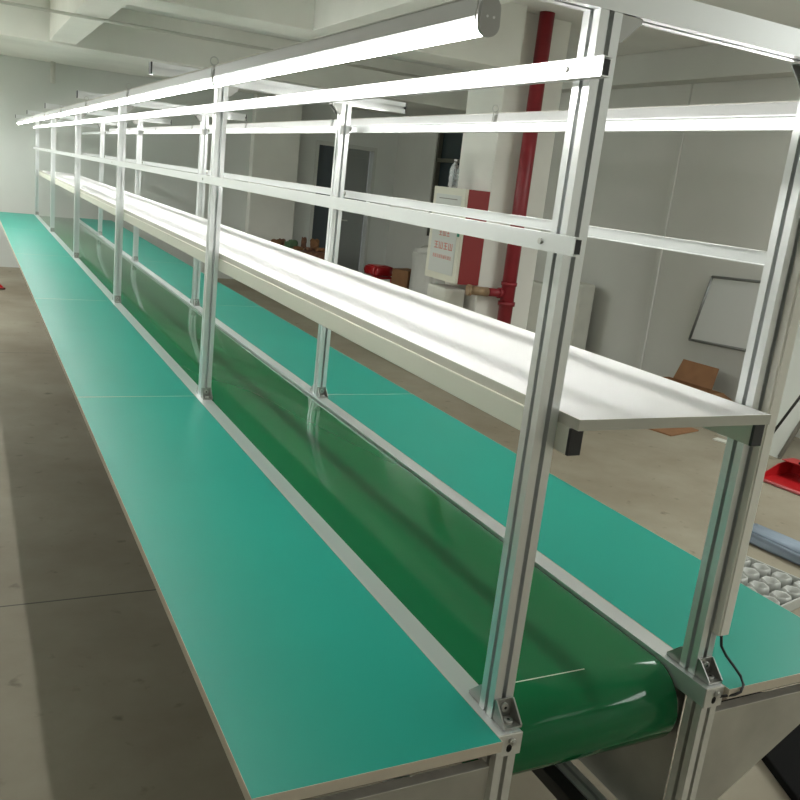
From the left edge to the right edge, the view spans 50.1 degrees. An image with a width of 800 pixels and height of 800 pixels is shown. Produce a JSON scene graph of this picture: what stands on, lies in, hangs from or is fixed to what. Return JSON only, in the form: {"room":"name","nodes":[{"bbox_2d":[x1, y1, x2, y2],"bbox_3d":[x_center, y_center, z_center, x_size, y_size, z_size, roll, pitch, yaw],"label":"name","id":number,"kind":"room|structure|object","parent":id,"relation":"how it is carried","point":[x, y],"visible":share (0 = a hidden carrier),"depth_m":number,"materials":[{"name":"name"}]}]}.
{"room":"factory floor","nodes":[
{"label":"factory floor","id":0,"kind":"room"},
{"bbox_2d":[0,55,400,279],"bbox_3d":[-4.425,-3.286,11.357,10.000,3.100,0.150,-1,16,-27],"label":"wall","id":1,"kind":"structure","parent":0,"point":[25,84],"depth_m":11.62,"materials":[{"name":"paint"}]},
{"bbox_2d":[50,61,55,83],"bbox_3d":[-4.394,-4.146,10.832,0.057,0.259,0.060,-1,16,-27],"label":"trim","id":2,"kind":"structure","parent":1,"relation":"attached to","point":[53,64],"depth_m":10.81,"materials":[{"name":"grey"}]},
{"bbox_2d":[0,0,468,115],"bbox_3d":[-3.820,-4.224,9.919,9.800,0.459,2.349,-1,16,-27],"label":"ceiling beam","id":3,"kind":"structure","parent":1,"relation":"attached to","point":[24,32],"depth_m":9.56,"materials":[{"name":"white paint"}]},
{"bbox_2d":[245,94,302,240],"bbox_3d":[-1.880,-3.055,12.547,0.690,2.639,0.159,-1,16,-27],"label":"pillar","id":4,"kind":"structure","parent":1,"relation":"attached to","point":[272,156],"depth_m":12.41,"materials":[{"name":"white paint"}]},
{"bbox_2d":[308,140,377,273],"bbox_3d":[-0.932,-2.857,13.238,1.000,2.130,0.170,-1,16,-27],"label":"door","id":5,"kind":"structure","parent":1,"relation":"in","point":[357,165],"depth_m":13.19,"materials":[{"name":"grey metal"}]},
{"bbox_2d":[0,267,799,799],"bbox_3d":[-1.041,0.455,4.663,10.100,0.120,16.700,-1,16,-27],"label":"floor","id":6,"kind":"structure","parent":0,"point":[101,699],"depth_m":3.38,"materials":[{"name":"concrete"}]},
{"bbox_2d":[15,115,98,214],"bbox_3d":[-4.375,-2.565,10.919,0.978,1.935,0.146,-1,16,-27],"label":"frame","id":7,"kind":"object","parent":6,"relation":"on","point":[16,116],"visible":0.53,"depth_m":10.72,"materials":[{"name":"silver metal"}]},
{"bbox_2d":[17,117,23,124],"bbox_3d":[-4.434,-3.274,10.022,0.039,0.078,1.380,-1,16,-27],"label":"lamp","id":8,"kind":"object","parent":7,"relation":"hanging from","point":[20,121],"visible":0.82,"depth_m":10.01,"materials":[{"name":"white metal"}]},
{"bbox_2d":[33,109,44,121],"bbox_3d":[-3.220,-2.537,7.644,0.039,0.078,1.380,-1,16,-27],"label":"lamp","id":9,"kind":"object","parent":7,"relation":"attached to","point":[38,117],"visible":0.74,"depth_m":7.59,"materials":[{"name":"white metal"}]},
{"bbox_2d":[27,110,127,234],"bbox_3d":[-3.417,-1.984,9.043,0.978,1.935,0.116,-1,16,-27],"label":"frame","id":10,"kind":"object","parent":6,"relation":"on","point":[53,120],"visible":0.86,"depth_m":8.91,"materials":[{"name":"silver metal"}]},
{"bbox_2d":[24,115,33,122],"bbox_3d":[-3.827,-2.906,8.833,0.039,0.078,1.380,-1,16,-27],"label":"lamp","id":11,"kind":"object","parent":10,"relation":"hanging from","point":[28,119],"visible":0.8,"depth_m":8.78,"materials":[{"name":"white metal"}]},
{"bbox_2d":[109,125,156,130],"bbox_3d":[-2.724,-2.732,8.644,0.039,0.078,2.765,-1,16,-27],"label":"lamp","id":12,"kind":"object","parent":10,"relation":"attached to","point":[144,128],"depth_m":8.33,"materials":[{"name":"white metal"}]},
{"bbox_2d":[44,103,171,260],"bbox_3d":[-2.453,-1.399,7.154,0.978,1.935,0.116,-1,16,-27],"label":"frame","id":13,"kind":"object","parent":6,"relation":"on","point":[139,122],"visible":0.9,"depth_m":7.02,"materials":[{"name":"silver metal"}]},
{"bbox_2d":[44,104,62,118],"bbox_3d":[-2.613,-2.169,6.455,0.039,0.078,1.380,-1,16,-27],"label":"lamp","id":14,"kind":"object","parent":13,"relation":"hanging from","point":[54,113],"visible":0.85,"depth_m":6.37,"materials":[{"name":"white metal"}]},
{"bbox_2d":[156,122,193,129],"bbox_3d":[-1.813,-2.179,6.860,0.039,0.078,1.380,-1,16,-27],"label":"lamp","id":15,"kind":"object","parent":13,"relation":"attached to","point":[191,126],"visible":0.47,"depth_m":6.76,"materials":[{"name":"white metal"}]},
{"bbox_2d":[76,90,246,305],"bbox_3d":[-1.488,-0.814,5.265,0.978,1.935,0.116,-1,16,-27],"label":"frame","id":16,"kind":"object","parent":6,"relation":"on","point":[123,109],"visible":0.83,"depth_m":5.13,"materials":[{"name":"silver metal"}]},
{"bbox_2d":[61,96,88,115],"bbox_3d":[-2.006,-1.800,5.266,0.039,0.078,1.380,-1,16,-27],"label":"lamp","id":17,"kind":"object","parent":16,"relation":"hanging from","point":[80,107],"visible":0.77,"depth_m":5.15,"materials":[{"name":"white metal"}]},
{"bbox_2d":[192,125,199,128],"bbox_3d":[-1.444,-1.955,6.135,0.039,0.022,0.216,-1,16,-27],"label":"lamp","id":18,"kind":"object","parent":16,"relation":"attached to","point":[194,126],"depth_m":6.15,"materials":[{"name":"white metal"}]},
{"bbox_2d":[226,119,247,128],"bbox_3d":[-0.980,-1.683,5.227,0.039,0.048,0.459,-1,16,-27],"label":"lamp","id":19,"kind":"object","parent":16,"relation":"attached to","point":[241,125],"depth_m":5.23,"materials":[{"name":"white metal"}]},
{"bbox_2d":[246,114,334,127],"bbox_3d":[-0.599,-1.442,4.482,0.039,0.078,1.380,-1,16,-27],"label":"lamp","id":20,"kind":"object","parent":16,"relation":"hanging from","point":[312,122],"visible":0.59,"depth_m":4.34,"materials":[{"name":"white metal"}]},
{"bbox_2d":[149,61,406,399],"bbox_3d":[-0.524,-0.228,3.376,0.978,1.935,0.116,-1,16,-27],"label":"frame","id":21,"kind":"object","parent":6,"relation":"on","point":[342,109],"visible":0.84,"depth_m":3.24,"materials":[{"name":"silver metal"}]},
{"bbox_2d":[22,53,259,118],"bbox_3d":[-2.503,-2.145,6.326,0.026,0.024,9.900,-1,16,-27],"label":"bar","id":22,"kind":"object","parent":21,"relation":"attached to","point":[257,53],"visible":0.11,"depth_m":2.82,"materials":[{"name":"grey metal"}]},
{"bbox_2d":[86,83,131,111],"bbox_3d":[-1.399,-1.432,4.077,0.039,0.078,1.380,-1,16,-27],"label":"lamp","id":23,"kind":"object","parent":22,"relation":"attached to","point":[120,98],"visible":0.86,"depth_m":3.95,"materials":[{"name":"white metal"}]},
{"bbox_2d":[127,56,218,103],"bbox_3d":[-0.791,-1.063,2.888,0.039,0.078,1.380,-1,16,-27],"label":"lamp","id":24,"kind":"object","parent":21,"relation":"hanging from","point":[201,79],"visible":0.78,"depth_m":2.70,"materials":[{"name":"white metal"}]},
{"bbox_2d":[34,214,522,757],"bbox_3d":[-2.228,-0.880,6.176,0.049,0.042,11.032,-1,16,-27],"label":"rail","id":25,"kind":"object","parent":21,"relation":"attached to","point":[448,666],"visible":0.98,"depth_m":2.04,"materials":[{"name":"silver metal"}]},
{"bbox_2d":[0,212,47,230],"bbox_3d":[-4.359,-2.052,9.822,0.431,0.020,2.198,-1,16,-27],"label":"workbench top","id":26,"kind":"structure","parent":25,"relation":"on","point":[7,219],"depth_m":9.66,"materials":[{"name":"teal laminate"}]},
{"bbox_2d":[3,228,70,256],"bbox_3d":[-3.395,-1.466,7.933,0.431,0.020,2.198,-1,16,-27],"label":"workbench top","id":27,"kind":"structure","parent":25,"relation":"on","point":[21,241],"depth_m":7.76,"materials":[{"name":"teal rubber"}]},
{"bbox_2d":[15,253,109,300],"bbox_3d":[-2.431,-0.881,6.044,0.431,0.020,2.198,-1,16,-27],"label":"workbench top","id":28,"kind":"structure","parent":25,"relation":"on","point":[45,276],"depth_m":5.82,"materials":[{"name":"teal laminate"}]},
{"bbox_2d":[34,298,194,401],"bbox_3d":[-1.466,-0.296,4.155,0.431,0.020,2.198,-1,16,-27],"label":"workbench top","id":29,"kind":"structure","parent":25,"relation":"on","point":[100,353],"depth_m":3.83,"materials":[{"name":"teal laminate"}]},
{"bbox_2d":[77,396,502,799],"bbox_3d":[-0.503,0.289,2.268,0.431,0.020,2.193,-1,16,-27],"label":"workbench top","id":30,"kind":"structure","parent":25,"relation":"on","point":[308,686],"depth_m":1.71,"materials":[{"name":"teal laminate"}]},
{"bbox_2d":[40,216,677,774],"bbox_3d":[-2.037,-0.819,6.328,0.425,0.176,10.968,-1,16,-27],"label":"conveyor belt","id":31,"kind":"object","parent":25,"relation":"attached to","point":[584,687],"visible":0.6,"depth_m":2.14,"materials":[{"name":"green plastic"}]},
{"bbox_2d":[39,172,583,455],"bbox_3d":[-2.127,-1.392,6.058,0.026,0.045,10.970,-1,16,-27],"label":"support rail","id":32,"kind":"object","parent":21,"relation":"attached to","point":[568,441],"visible":0.87,"depth_m":1.92,"materials":[{"name":"silver metal"}]},
{"bbox_2d":[39,170,97,181],"bbox_3d":[-3.867,-2.594,9.917,0.426,0.018,2.220,-1,16,-27],"label":"shelf board","id":33,"kind":"object","parent":32,"relation":"on","point":[48,173],"visible":0.66,"depth_m":9.81,"materials":[{"name":"white plastic"}]},
{"bbox_2d":[55,178,131,193],"bbox_3d":[-2.899,-2.006,8.019,0.426,0.018,2.200,-1,16,-27],"label":"shelf board","id":34,"kind":"object","parent":32,"relation":"on","point":[86,185],"visible":0.79,"depth_m":7.92,"materials":[{"name":"white plastic"}]},
{"bbox_2d":[80,189,192,214],"bbox_3d":[-1.934,-1.421,6.130,0.426,0.018,2.200,-1,16,-27],"label":"shelf board","id":35,"kind":"object","parent":32,"relation":"on","point":[131,201],"visible":0.8,"depth_m":5.92,"materials":[{"name":"white plastic"}]},
{"bbox_2d":[124,209,322,259],"bbox_3d":[-0.970,-0.835,4.242,0.426,0.018,2.200,-1,16,-27],"label":"shelf board","id":36,"kind":"object","parent":32,"relation":"on","point":[191,229],"visible":0.8,"depth_m":3.94,"materials":[{"name":"white plastic"}]},
{"bbox_2d":[219,253,770,430],"bbox_3d":[-0.010,-0.253,2.361,0.426,0.018,2.181,-1,16,-27],"label":"shelf board","id":37,"kind":"object","parent":32,"relation":"on","point":[599,393],"visible":1,"depth_m":1.81,"materials":[{"name":"white plastic"}]},
{"bbox_2d":[332,105,498,125],"bbox_3d":[0.008,-1.074,3.293,0.039,0.078,1.380,-1,16,-27],"label":"lamp","id":38,"kind":"object","parent":21,"relation":"attached to","point":[482,117],"visible":0.54,"depth_m":3.08,"materials":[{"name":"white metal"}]},
{"bbox_2d":[579,687,685,799],"bbox_3d":[-1.788,-0.672,6.370,0.002,0.357,10.715,-1,16,-27],"label":"panel","id":39,"kind":"object","parent":21,"relation":"attached to","point":[640,771],"visible":0.08,"depth_m":1.85,"materials":[{"name":"grey metal"}]},
{"bbox_2d":[703,425,764,445],"bbox_3d":[-1.762,-1.397,6.244,0.026,0.045,10.970,-1,16,-27],"label":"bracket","id":40,"kind":"object","parent":21,"relation":"attached to","point":[750,435],"visible":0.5,"depth_m":1.55,"materials":[{"name":"silver metal"}]},
{"bbox_2d":[291,248,324,259],"bbox_3d":[-1.615,-1.903,12.376,1.000,0.560,0.500,-1,16,-27],"label":"wooden crate","id":41,"kind":"object","parent":6,"relation":"on","point":[321,255],"visible":0.02,"depth_m":12.26,"materials":[{"name":"brown wood"}]},
{"bbox_2d":[271,239,280,244],"bbox_3d":[-1.753,-2.208,12.083,0.157,0.137,0.099,3,14,-13],"label":"scrap piece","id":42,"kind":"object","parent":41,"relation":"on","point":[277,241],"visible":0.45,"depth_m":12.04,"materials":[{"name":"cardboard"}]},
{"bbox_2d":[284,241,289,247],"bbox_3d":[-1.604,-2.202,12.160,0.084,0.122,0.098,1,15,-22],"label":"scrap piece","id":43,"kind":"object","parent":41,"relation":"on","point":[287,243],"visible":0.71,"depth_m":12.12,"materials":[{"name":"green"}]},
{"bbox_2d":[288,239,297,247],"bbox_3d":[-1.559,-2.271,12.441,0.160,0.128,0.097,0,15,-23],"label":"scrap piece","id":44,"kind":"object","parent":41,"relation":"on","point":[292,242],"visible":0.64,"depth_m":12.40,"materials":[{"name":"green"}]},
{"bbox_2d":[293,246,302,249],"bbox_3d":[-1.458,-2.172,12.244,0.148,0.055,0.098,-1,16,-27],"label":"scrap piece","id":45,"kind":"object","parent":41,"relation":"on","point":[294,247],"visible":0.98,"depth_m":12.21,"materials":[{"name":"cardboard"}]},
{"bbox_2d":[301,237,306,247],"bbox_3d":[-1.406,-2.299,12.511,0.085,0.182,0.098,4,14,-12],"label":"scrap piece","id":46,"kind":"object","parent":41,"relation":"on","point":[304,240],"visible":0.93,"depth_m":12.48,"materials":[{"name":"brown cardboard"}]},
{"bbox_2d":[310,238,318,249],"bbox_3d":[-1.258,-2.293,12.589,0.145,0.165,0.098,1,15,-20],"label":"scrap piece","id":47,"kind":"object","parent":41,"relation":"on","point":[314,243],"visible":0.77,"depth_m":12.55,"materials":[{"name":"cardboard"}]},
{"bbox_2d":[315,247,324,251],"bbox_3d":[-1.158,-2.178,12.396,0.157,0.059,0.097,3,14,-13],"label":"scrap piece","id":48,"kind":"object","parent":41,"relation":"on","point":[316,248],"visible":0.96,"depth_m":12.36,"materials":[{"name":"cardboard"}]},
{"bbox_2d":[366,274,391,282],"bbox_3d":[-0.339,-1.685,12.629,0.380,0.303,0.380,-7,19,-43],"label":"stool","id":49,"kind":"object","parent":6,"relation":"on","point":[378,277],"visible":0.14,"depth_m":12.49,"materials":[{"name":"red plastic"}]},
{"bbox_2d":[364,264,392,276],"bbox_3d":[-0.315,-1.907,12.574,0.375,0.156,0.331,-5,18,-38],"label":"crumpled bag","id":50,"kind":"object","parent":49,"relation":"on","point":[375,270],"visible":0.98,"depth_m":12.46,"materials":[{"name":"red plastic"}]},
{"bbox_2d":[391,268,410,288],"bbox_3d":[0.090,-1.652,12.357,0.300,0.460,0.340,18,18,38],"label":"carton","id":51,"kind":"object","parent":6,"relation":"on","point":[400,276],"visible":0.37,"depth_m":12.19,"materials":[{"name":"cardboard"}]},
{"bbox_2d":[409,245,444,294],"bbox_3d":[0.434,-1.663,11.724,0.461,0.864,0.568,-5,18,-38],"label":"sack","id":52,"kind":"object","parent":6,"relation":"on","point":[419,282],"visible":0.19,"depth_m":11.58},
{"bbox_2d":[427,283,464,307],"bbox_3d":[0.369,-0.624,7.694,0.200,0.800,0.340,-1,16,-27],"label":"carton","id":53,"kind":"object","parent":6,"relation":"on","point":[450,294],"visible":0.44,"depth_m":7.49,"materials":[{"name":"white cardboard"}]},
{"bbox_2d":[465,11,554,323],"bbox_3d":[0.876,-1.641,7.229,0.483,3.098,0.150,-1,16,-27],"label":"pipe","id":54,"kind":"object","parent":6,"relation":"on","point":[506,293],"visible":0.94,"depth_m":7.21,"materials":[{"name":"red metal"}]},
{"bbox_2d":[526,280,542,332],"bbox_3d":[1.456,-0.900,9.327,0.140,0.780,0.420,-3,17,-32],"label":"foam slab","id":55,"kind":"object","parent":6,"relation":"on","point":[537,285],"visible":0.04,"depth_m":9.21,"materials":[{"name":"white plastic"}]},
{"bbox_2d":[570,282,594,349],"bbox_3d":[1.770,-0.879,9.261,0.220,0.840,0.620,-2,16,-30],"label":"foam block","id":56,"kind":"object","parent":6,"relation":"on","point":[586,291],"visible":0.23,"depth_m":8.98,"materials":[{"name":"white plastic"}]},
{"bbox_2d":[469,0,799,799],"bbox_3d":[0.406,0.336,1.556,0.978,1.935,0.130,-1,16,-27],"label":"frame","id":57,"kind":"object","parent":6,"relation":"on","point":[606,24],"visible":0.99,"depth_m":1.41,"materials":[{"name":"silver metal"}]},
{"bbox_2d":[33,147,583,256],"bbox_3d":[-2.159,-1.685,5.960,0.032,0.027,11.034,-1,16,-27],"label":"rail","id":58,"kind":"object","parent":57,"relation":"attached to","point":[540,240],"visible":1,"depth_m":1.70,"materials":[{"name":"silver metal"}]},
{"bbox_2d":[33,55,612,128],"bbox_3d":[-2.133,-1.921,5.901,0.032,0.027,11.034,-1,16,-27],"label":"rail","id":59,"kind":"object","parent":57,"relation":"attached to","point":[594,67],"visible":1,"depth_m":1.62,"materials":[{"name":"silver metal"}]},
{"bbox_2d":[213,0,500,86],"bbox_3d":[-0.184,-0.695,1.699,0.039,0.078,1.380,-1,16,-27],"label":"lamp","id":60,"kind":"object","parent":57,"relation":"hanging from","point":[455,20],"visible":1,"depth_m":1.39,"materials":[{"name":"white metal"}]},
{"bbox_2d":[301,757,488,799],"bbox_3d":[-0.042,0.729,1.420,0.385,0.314,0.050,-1,16,-27],"label":"panel","id":61,"kind":"object","parent":57,"relation":"attached to","point":[465,781],"visible":0.48,"depth_m":1.42,"materials":[{"name":"metal"}]},
{"bbox_2d":[383,775,408,781],"bbox_3d":[-2.212,-0.481,6.245,0.040,0.040,10.820,-1,16,-27],"label":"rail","id":62,"kind":"object","parent":57,"relation":"attached to","point":[406,775],"visible":0.02,"depth_m":1.91,"materials":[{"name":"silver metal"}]},
{"bbox_2d":[79,220,724,708],"bbox_3d":[-1.803,-0.886,6.392,0.047,0.042,11.032,-1,16,-27],"label":"rail","id":63,"kind":"object","parent":57,"relation":"attached to","point":[706,696],"visible":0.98,"depth_m":2.29,"materials":[{"name":"silver metal"}]},
{"bbox_2d":[80,218,140,237],"bbox_3d":[-3.510,-2.063,10.252,0.423,0.020,2.198,-1,16,-27],"label":"workbench top","id":64,"kind":"structure","parent":63,"relation":"attached to","point":[108,226],"depth_m":10.18,"materials":[{"name":"teal rubber"}]},
{"bbox_2d":[102,235,185,263],"bbox_3d":[-2.546,-1.478,8.363,0.423,0.020,2.198,-1,16,-27],"label":"workbench top","id":65,"kind":"structure","parent":63,"relation":"attached to","point":[147,251],"depth_m":8.11,"materials":[{"name":"teal rubber"}]},
{"bbox_2d":[138,261,260,306],"bbox_3d":[-1.581,-0.892,6.474,0.423,0.020,2.198,-1,16,-27],"label":"workbench top","id":66,"kind":"structure","parent":63,"relation":"attached to","point":[179,276],"depth_m":6.34,"materials":[{"name":"teal laminate"}]},
{"bbox_2d":[200,305,411,394],"bbox_3d":[-0.617,-0.307,4.586,0.423,0.020,2.198,-1,16,-27],"label":"workbench top","id":67,"kind":"structure","parent":63,"relation":"attached to","point":[291,347],"depth_m":4.32,"materials":[{"name":"teal rubber"}]},
{"bbox_2d":[327,394,799,698],"bbox_3d":[0.346,0.277,2.699,0.423,0.020,2.193,-1,16,-27],"label":"workbench top","id":68,"kind":"structure","parent":63,"relation":"attached to","point":[647,577],"depth_m":2.29,"materials":[{"name":"teal laminate"}]},
{"bbox_2d":[81,152,766,265],"bbox_3d":[-1.670,-1.692,6.208,0.032,0.027,11.034,-1,16,-27],"label":"rail","id":69,"kind":"object","parent":57,"relation":"attached to","point":[744,255],"visible":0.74,"depth_m":2.29,"materials":[{"name":"silver metal"}]},
{"bbox_2d":[82,115,795,133],"bbox_3d":[-1.643,-1.927,6.149,0.032,0.027,11.034,-1,16,-27],"label":"rail","id":70,"kind":"object","parent":57,"relation":"attached to","point":[764,122],"visible":0.76,"depth_m":2.19,"materials":[{"name":"silver metal"}]},
{"bbox_2d":[531,761,606,799],"bbox_3d":[-1.878,-0.486,6.414,0.078,0.040,10.820,-1,16,-27],"label":"rail","id":71,"kind":"object","parent":57,"relation":"attached to","point":[563,780],"visible":0.02,"depth_m":1.96,"materials":[{"name":"silver metal"}]},
{"bbox_2d":[495,100,798,121],"bbox_3d":[0.615,-0.706,2.103,0.039,0.078,1.380,-1,16,-27],"label":"lamp","id":72,"kind":"object","parent":57,"relation":"attached to","point":[772,107],"visible":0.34,"depth_m":2.00,"materials":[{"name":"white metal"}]},
{"bbox_2d":[695,682,799,799],"bbox_3d":[0.770,0.718,1.832,0.385,0.314,0.050,-1,16,-27],"label":"panel","id":73,"kind":"object","parent":57,"relation":"attached to","point":[744,730],"visible":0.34,"depth_m":1.77,"materials":[{"name":"metal"}]},
{"bbox_2d":[712,236,799,635],"bbox_3d":[0.689,-0.045,1.556,0.030,1.048,0.018,-1,16,-27],"label":"power strip","id":74,"kind":"object","parent":57,"relation":"attached to","point":[790,319],"visible":1,"depth_m":1.59,"materials":[{"name":"white plastic"}]},
{"bbox_2d":[720,636,744,697],"bbox_3d":[0.652,0.517,1.675,0.054,0.119,0.055,5,14,-6],"label":"power cable","id":75,"kind":"object","parent":74,"relation":"attached to","point":[721,637],"visible":1,"depth_m":1.69,"materials":[{"name":"black plastic"}]},
{"bbox_2d":[650,427,698,435],"bbox_3d":[2.141,0.227,6.742,0.400,0.012,0.240,-6,19,-41],"label":"cardboard sheet","id":76,"kind":"object","parent":6,"relation":"on","point":[667,431],"visible":0.52,"depth_m":6.66,"materials":[{"name":"brown cardboard"}]},
{"bbox_2d":[664,359,733,401],"bbox_3d":[2.435,-0.089,7.347,0.640,0.392,0.762,-3,17,-33],"label":"cardboard box","id":77,"kind":"object","parent":6,"relation":"on","point":[702,377],"visible":0.23,"depth_m":7.55,"materials":[{"name":"brown cardboard"}]},
{"bbox_2d":[712,437,726,443],"bbox_3d":[2.473,0.313,6.553,0.080,0.010,0.130,-7,19,-43],"label":"paper scrap","id":78,"kind":"object","parent":6,"relation":"on","point":[717,438],"visible":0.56,"depth_m":6.55,"materials":[{"name":"white paper"}]},
{"bbox_2d":[717,321,799,457],"bbox_3d":[3.031,-0.296,6.471,0.716,1.366,0.627,1,15,-22],"label":"panel","id":79,"kind":"object","parent":6,"relation":"on","point":[785,434],"visible":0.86,"depth_m":6.36,"materials":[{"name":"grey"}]},
{"bbox_2d":[721,692,799,799],"bbox_3d":[1.346,1.165,2.614,0.400,0.030,0.900,5,14,-6],"label":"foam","id":80,"kind":"object","parent":6,"relation":"on","point":[783,761],"visible":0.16,"depth_m":2.65,"materials":[{"name":"black"}]},
{"bbox_2d":[740,555,799,610],"bbox_3d":[1.598,0.850,3.935,0.545,0.052,0.440,-5,18,-39],"label":"tray","id":81,"kind":"object","parent":6,"relation":"on","point":[782,588],"visible":0.29,"depth_m":3.95,"materials":[{"name":"grey plastic"}]},
{"bbox_2d":[749,523,799,564],"bbox_3d":[2.084,0.805,4.302,0.190,0.067,1.051,-3,17,-32],"label":"sheet","id":82,"kind":"object","parent":6,"relation":"on","point":[781,545],"visible":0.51,"depth_m":4.43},
{"bbox_2d":[763,458,799,495],"bbox_3d":[2.627,0.487,5.582,0.345,0.179,0.431,-3,17,-34],"label":"dustpan","id":83,"kind":"object","parent":6,"relation":"on","point":[785,475],"visible":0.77,"depth_m":5.72,"materials":[{"name":"red plastic"}]},
{"bbox_2d":[774,395,799,432],"bbox_3d":[2.912,-0.147,6.022,0.552,1.256,0.021,10,14,13],"label":"handle","id":84,"kind":"object","parent":6,"relation":"on","point":[798,398],"visible":0.57,"depth_m":6.11,"materials":[{"name":"black metal"}]},
{"bbox_2d":[122,0,799,71],"bbox_3d":[-0.687,-2.649,3.883,10.100,0.120,16.700,-1,16,-27],"label":"ceiling","id":85,"kind":"structure","parent":0,"point":[644,39],"depth_m":7.33,"materials":[{"name":"paint"}]},
{"bbox_2d":[49,0,125,44],"bbox_3d":[-2.696,-3.446,7.298,0.260,0.439,3.549,-1,16,-27],"label":"beam","id":86,"kind":"structure","parent":85,"relation":"attached to","point":[62,28],"depth_m":7.42,"materials":[{"name":"white paint"}]},
{"bbox_2d":[106,0,526,70],"bbox_3d":[-2.569,-2.887,5.235,7.769,0.489,0.399,-1,16,-27],"label":"ceiling beam","id":87,"kind":"structure","parent":85,"relation":"attached to","point":[295,18],"depth_m":6.18,"materials":[{"name":"white paint"}]},
{"bbox_2d":[313,0,516,33],"bbox_3d":[1.775,-1.518,1.762,0.350,0.489,10.099,-1,16,-27],"label":"trim","id":88,"kind":"structure","parent":85,"relation":"attached to","point":[330,16],"depth_m":5.44,"materials":[{"name":"white paint"}]},
{"bbox_2d":[445,12,570,329],"bbox_3d":[0.887,-1.754,7.683,0.580,3.099,0.590,-1,16,-27],"label":"pillar","id":89,"kind":"structure","parent":0,"point":[489,162],"depth_m":7.39,"materials":[{"name":"white paint"}]},
{"bbox_2d":[425,186,489,285],"bbox_3d":[0.491,-1.455,7.550,0.251,0.800,0.560,-1,16,-27],"label":"upper cabinet","id":90,"kind":"object","parent":89,"relation":"attached to","point":[454,258],"visible":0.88,"depth_m":7.38,"materials":[{"name":"white metal"}]},
{"bbox_2d":[448,159,458,187],"bbox_3d":[0.477,-1.994,7.534,0.086,0.243,0.086,-1,16,-27],"label":"water bottle","id":91,"kind":"object","parent":90,"relation":"on","point":[454,170],"visible":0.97,"depth_m":7.50,"materials":[{"name":"white plastic"}]},
{"bbox_2d":[383,77,799,437],"bbox_3d":[3.573,-1.129,6.412,0.150,3.100,16.500,-1,16,-27],"label":"wall","id":92,"kind":"structure","parent":0,"point":[728,184],"depth_m":8.26,"materials":[{"name":"paint"}]},
{"bbox_2d":[427,133,462,235],"bbox_3d":[0.706,-3.039,11.986,0.075,1.550,0.900,-1,16,-27],"label":"window","id":93,"kind":"structure","parent":92,"relation":"in","point":[449,145],"depth_m":12.15,"materials":[{"name":"grey glass"}]},
{"bbox_2d":[636,84,692,368],"bbox_3d":[2.534,-1.567,8.262,0.021,2.819,0.060,-1,16,-27],"label":"trim","id":94,"kind":"structure","parent":92,"relation":"attached to","point":[689,86],"depth_m":8.23,"materials":[{"name":"paint"}]},
{"bbox_2d":[561,44,794,92],"bbox_3d":[4.085,-2.174,4.986,0.199,0.279,14.139,-1,16,-27],"label":"beam","id":95,"kind":"structure","parent":92,"relation":"attached to","point":[716,62],"depth_m":7.66,"materials":[{"name":"paint"}]},
{"bbox_2d":[688,275,760,351],"bbox_3d":[2.986,-0.722,7.345,0.028,0.691,1.225,-1,16,-27],"label":"whiteboard","id":96,"kind":"object","parent":92,"relation":"attached to","point":[724,317],"visible":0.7,"depth_m":7.55,"materials":[{"name":"white"}]},
{"bbox_3d":[-5.280,-1.012,1.928,0.100,3.100,16.500,-1,16,-27],"label":"wall","id":97,"kind":"structure","parent":0,"visible":0},
{"bbox_2d":[0,0,423,77],"bbox_3d":[-3.211,-3.053,6.487,7.760,0.026,0.026,-1,16,-27],"label":"trim","id":98,"kind":"structure","parent":97,"relation":"attached to","point":[1,1],"depth_m":7.12,"materials":[{"name":"grey"}]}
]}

